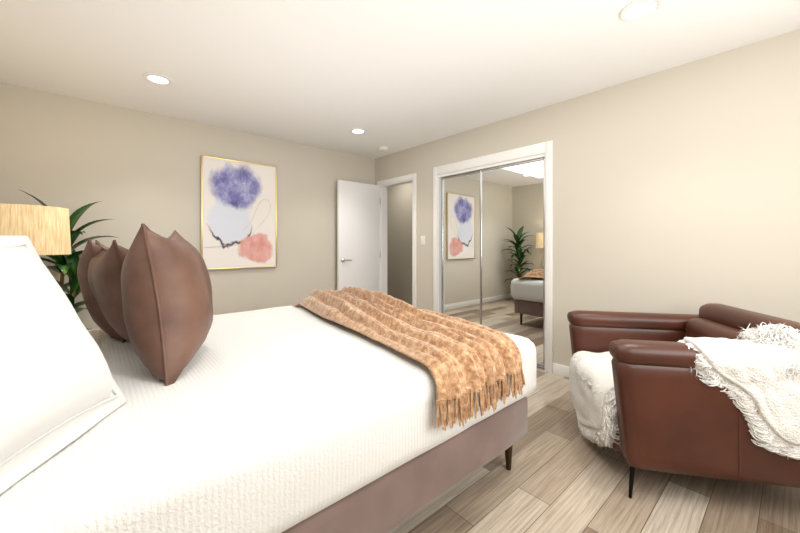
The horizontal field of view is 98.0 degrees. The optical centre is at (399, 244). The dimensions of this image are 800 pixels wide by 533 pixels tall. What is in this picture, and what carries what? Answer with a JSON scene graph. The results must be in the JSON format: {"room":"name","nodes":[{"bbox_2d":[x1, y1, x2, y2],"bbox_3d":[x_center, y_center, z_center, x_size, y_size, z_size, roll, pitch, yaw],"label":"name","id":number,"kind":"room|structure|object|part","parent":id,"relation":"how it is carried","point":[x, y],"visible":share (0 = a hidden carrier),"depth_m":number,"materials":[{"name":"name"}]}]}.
{"room":"bedroom","nodes":[
{"label":"bedroom","id":0,"kind":"room"},
{"bbox_2d":[0,83,374,328],"bbox_3d":[-1.823,-0.057,3.976,3.990,2.440,0.120,0,0,-41],"label":"wall","id":1,"kind":"structure","parent":0,"point":[132,170],"depth_m":3.42,"materials":[{"name":"beige paint"}]},
{"bbox_2d":[201,155,276,269],"bbox_3d":[-1.782,-0.337,3.907,0.800,1.200,0.035,0,0,-41],"label":"picture","id":2,"kind":"object","parent":1,"relation":"attached to","point":[238,214],"visible":0.9,"depth_m":3.87,"materials":[{"name":"paper"}]},
{"bbox_3d":[-2.078,-0.337,3.647,0.012,1.200,0.035,0,0,-41],"label":"wall art frame","id":3,"kind":"part","parent":2,"relation":"part of","materials":[{"name":"gold metal"}]},
{"bbox_3d":[-1.782,-0.931,3.907,0.776,0.012,0.035,0,0,-41],"label":"wall art frame","id":4,"kind":"part","parent":2,"relation":"part of","materials":[{"name":"gold metal"}]},
{"bbox_3d":[-1.782,0.257,3.907,0.776,0.012,0.035,0,0,-41],"label":"wall art frame","id":5,"kind":"part","parent":2,"relation":"part of","materials":[{"name":"gold metal"}]},
{"bbox_3d":[-1.486,-0.337,4.167,0.012,1.200,0.035,0,0,-41],"label":"wall art frame","id":6,"kind":"part","parent":2,"relation":"part of","materials":[{"name":"gold metal"}]},
{"bbox_2d":[387,183,411,304],"bbox_3d":[0.449,-0.057,6.019,0.120,2.440,3.190,0,0,-41],"label":"wall","id":7,"kind":"structure","parent":0,"point":[399,242],"depth_m":6.45,"materials":[{"name":"beige paint"}]},
{"bbox_2d":[0,0,799,158],"bbox_3d":[-0.221,-1.327,3.001,5.110,0.100,6.840,0,0,-41],"label":"ceiling","id":8,"kind":"structure","parent":0,"point":[394,76],"depth_m":2.33,"materials":[{"name":"white paint"}]},
{"bbox_2d":[142,73,173,85],"bbox_3d":[-1.860,-1.272,2.678,0.200,0.009,0.200,0,0,-41],"label":"recessed light","id":9,"kind":"object","parent":8,"relation":"in","point":[158,79],"visible":1,"depth_m":2.67,"materials":[{"name":"white plastic"}]},
{"bbox_2d":[349,128,366,133],"bbox_3d":[-0.471,-1.272,3.899,0.200,0.009,0.200,0,0,-41],"label":"recessed light","id":10,"kind":"object","parent":8,"relation":"in","point":[358,131],"visible":1,"depth_m":3.89,"materials":[{"name":"white plastic"}]},
{"bbox_2d":[378,147,387,151],"bbox_3d":[-0.221,-1.260,4.585,0.132,0.034,0.132,0,0,-41],"label":"smoke detector","id":11,"kind":"object","parent":8,"relation":"attached to","point":[383,149],"visible":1,"depth_m":4.54,"materials":[{"name":"white plastic"}]},
{"bbox_2d":[620,0,664,20],"bbox_3d":[1.305,-1.272,1.878,0.200,0.009,0.200,0,0,-41],"label":"recessed light","id":12,"kind":"object","parent":8,"relation":"in","point":[635,10],"visible":1,"depth_m":1.88,"materials":[{"name":"white plastic"}]},
{"bbox_2d":[375,29,799,366],"bbox_3d":[1.331,-0.057,3.319,0.120,2.440,5.030,0,0,-41],"label":"wall","id":13,"kind":"structure","parent":0,"point":[676,189],"depth_m":2.52,"materials":[{"name":"beige paint"}]},
{"bbox_2d":[337,180,379,290],"bbox_3d":[-0.566,0.144,4.846,0.690,2.013,0.038,0,0,-41],"label":"door","id":14,"kind":"structure","parent":13,"relation":"in","point":[358,224],"depth_m":4.81,"materials":[{"name":"white wood"}]},
{"bbox_2d":[379,173,415,306],"bbox_3d":[0.002,0.117,4.819,0.136,2.092,0.762,0,0,-41],"label":"door frame","id":15,"kind":"structure","parent":13,"relation":"attached to","point":[383,239],"depth_m":5.02,"materials":[{"name":"white wood"}]},
{"bbox_3d":[-0.064,-0.898,4.803,0.016,0.062,0.700,0,0,-41],"label":"door casing trim","id":16,"kind":"part","parent":15,"relation":"part of","materials":[{"name":"white wood"}]},
{"bbox_3d":[-0.013,-0.858,4.848,0.120,0.018,0.664,0,0,-41],"label":"door jamb","id":17,"kind":"part","parent":15,"relation":"part of","materials":[{"name":"white wood"}]},
{"bbox_2d":[421,236,424,244],"bbox_3d":[0.288,-0.057,4.406,0.010,0.114,0.070,0,0,-41],"label":"light switch","id":18,"kind":"object","parent":13,"relation":"attached to","point":[422,240],"visible":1,"depth_m":4.40,"materials":[{"name":"white plastic"}]},
{"bbox_2d":[433,167,437,311],"bbox_3d":[0.431,0.107,4.240,0.016,2.112,0.062,0,0,-41],"label":"trim","id":19,"kind":"structure","parent":13,"relation":"attached to","point":[435,242],"depth_m":4.23,"materials":[{"name":"white wood"}]},
{"bbox_2d":[437,142,545,174],"bbox_3d":[0.897,-0.898,3.710,0.016,0.102,1.350,0,0,-41],"label":"trim","id":20,"kind":"structure","parent":13,"relation":"attached to","point":[523,152],"depth_m":3.60,"materials":[{"name":"white wood"}]},
{"bbox_2d":[438,153,545,370],"bbox_3d":[0.948,0.148,3.754,0.120,2.030,1.350,0,0,-41],"label":"door frame","id":21,"kind":"structure","parent":13,"relation":"attached to","point":[538,156],"depth_m":3.90,"materials":[{"name":"white"}]},
{"bbox_2d":[441,157,544,367],"bbox_3d":[0.935,0.167,3.743,0.054,1.964,1.318,0,0,-41],"label":"sliding closet doors","id":22,"kind":"structure","parent":13,"relation":"in","point":[493,248],"depth_m":3.62,"materials":[{"name":"silver glass"}]},
{"bbox_3d":[0.717,-0.804,4.014,0.024,0.022,0.580,0,0,-41],"label":"rail","id":23,"kind":"part","parent":22,"relation":"part of","materials":[{"name":"silver metal"}]},
{"bbox_3d":[0.717,0.167,4.014,0.008,1.942,0.602,0,0,-41],"label":"glass","id":24,"kind":"part","parent":22,"relation":"part of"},
{"bbox_3d":[1.117,0.167,3.514,0.008,1.942,0.712,0,0,-41],"label":"glass","id":25,"kind":"part","parent":22,"relation":"part of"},
{"bbox_3d":[1.117,-0.804,3.514,0.024,0.022,0.690,0,0,-41],"label":"rail","id":26,"kind":"part","parent":22,"relation":"part of","materials":[{"name":"silver metal"}]},
{"bbox_2d":[546,140,552,372],"bbox_3d":[1.363,0.107,3.179,0.016,2.112,0.062,0,0,-41],"label":"trim","id":27,"kind":"structure","parent":13,"relation":"attached to","point":[549,256],"depth_m":3.17,"materials":[{"name":"white wood"}]},
{"bbox_2d":[553,363,568,377],"bbox_3d":[2.163,1.115,2.270,0.014,0.095,2.355,0,0,-41],"label":"baseboard","id":28,"kind":"structure","parent":13,"relation":"attached to","point":[560,370],"depth_m":3.09,"materials":[{"name":"white"}]},
{"bbox_2d":[389,368,799,532],"bbox_3d":[-0.221,1.193,3.001,5.110,0.060,6.840,0,0,-41],"label":"floor","id":29,"kind":"structure","parent":0,"point":[562,475],"depth_m":1.61,"materials":[{"name":"brown wood"}]},
{"bbox_2d":[21,190,117,329],"bbox_3d":[-2.624,0.377,2.687,0.736,1.572,0.672,0,0,-41],"label":"plant","id":30,"kind":"object","parent":29,"relation":"on","point":[66,264],"visible":0.27,"depth_m":2.67,"materials":[{"name":"green plant"}]},
{"bbox_2d":[0,223,536,532],"bbox_3d":[-0.715,0.545,1.750,2.336,1.236,1.998,0,0,-41],"label":"bed","id":31,"kind":"object","parent":29,"relation":"on","point":[163,399],"visible":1,"depth_m":1.11,"materials":[{"name":"fabric"}]},
{"bbox_2d":[87,239,162,358],"bbox_3d":[-1.341,0.246,1.701,0.278,0.535,0.572,0,0,-41],"label":"pillow","id":32,"kind":"object","parent":31,"relation":"on","point":[104,264],"depth_m":1.55,"materials":[{"name":"brown leather"}]},
{"bbox_2d":[120,223,213,394],"bbox_3d":[-0.959,0.222,1.459,0.340,0.589,0.596,0,0,-41],"label":"pillow","id":33,"kind":"object","parent":31,"relation":"on","point":[166,304],"depth_m":1.25,"materials":[{"name":"brown leather"}]},
{"bbox_3d":[-0.157,0.893,1.133,2.140,0.200,0.070,0,0,-41],"label":"frame rail","id":34,"kind":"part","parent":31,"relation":"part of","materials":[{"name":"fabric"}]},
{"bbox_2d":[292,286,525,430],"bbox_3d":[-0.117,0.501,2.178,0.874,0.334,1.852,0,0,-41],"label":"throw blanket","id":35,"kind":"object","parent":31,"relation":"on","point":[460,366],"depth_m":1.57,"materials":[{"name":"fabric"}]},
{"bbox_3d":[0.563,1.077,1.806,0.048,0.172,0.048,0,0,-41],"label":"leg","id":36,"kind":"part","parent":31,"relation":"part of","materials":[{"name":"brown wood"}]},
{"bbox_2d":[567,303,799,498],"bbox_3d":[1.515,0.764,1.874,0.986,0.801,0.920,0,0,12],"label":"chair","id":37,"kind":"object","parent":29,"relation":"on","point":[711,390],"visible":1,"depth_m":1.52,"materials":[{"name":"leather"}]},
{"bbox_3d":[1.073,1.083,1.611,0.039,0.163,0.038,0,0,12],"label":"leg","id":38,"kind":"part","parent":37,"relation":"part of","materials":[{"name":"black metal"}]},
{"bbox_3d":[1.434,0.765,1.530,0.896,0.495,0.115,0,0,12],"label":"arm","id":39,"kind":"part","parent":37,"relation":"part of"},
{"bbox_3d":[1.607,0.649,1.489,0.668,0.544,0.219,0,0,12],"label":"sheepskin arm","id":40,"kind":"part","parent":37,"relation":"part of"},
{"bbox_3d":[-2.339,0.863,2.138,0.488,0.600,0.500,0,0,-41],"label":"nightstand","id":41,"kind":"object","parent":29,"relation":"on","visible":0},
{"bbox_2d":[0,203,70,254],"bbox_3d":[-2.360,0.162,2.186,0.430,0.800,0.430,0,0,-41],"label":"lamp","id":42,"kind":"object","parent":41,"relation":"on","point":[45,230],"visible":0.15,"depth_m":2.10,"materials":[{"name":"light wood"},{"name":"white ceramic"},{"name":"gold"}]}
]}

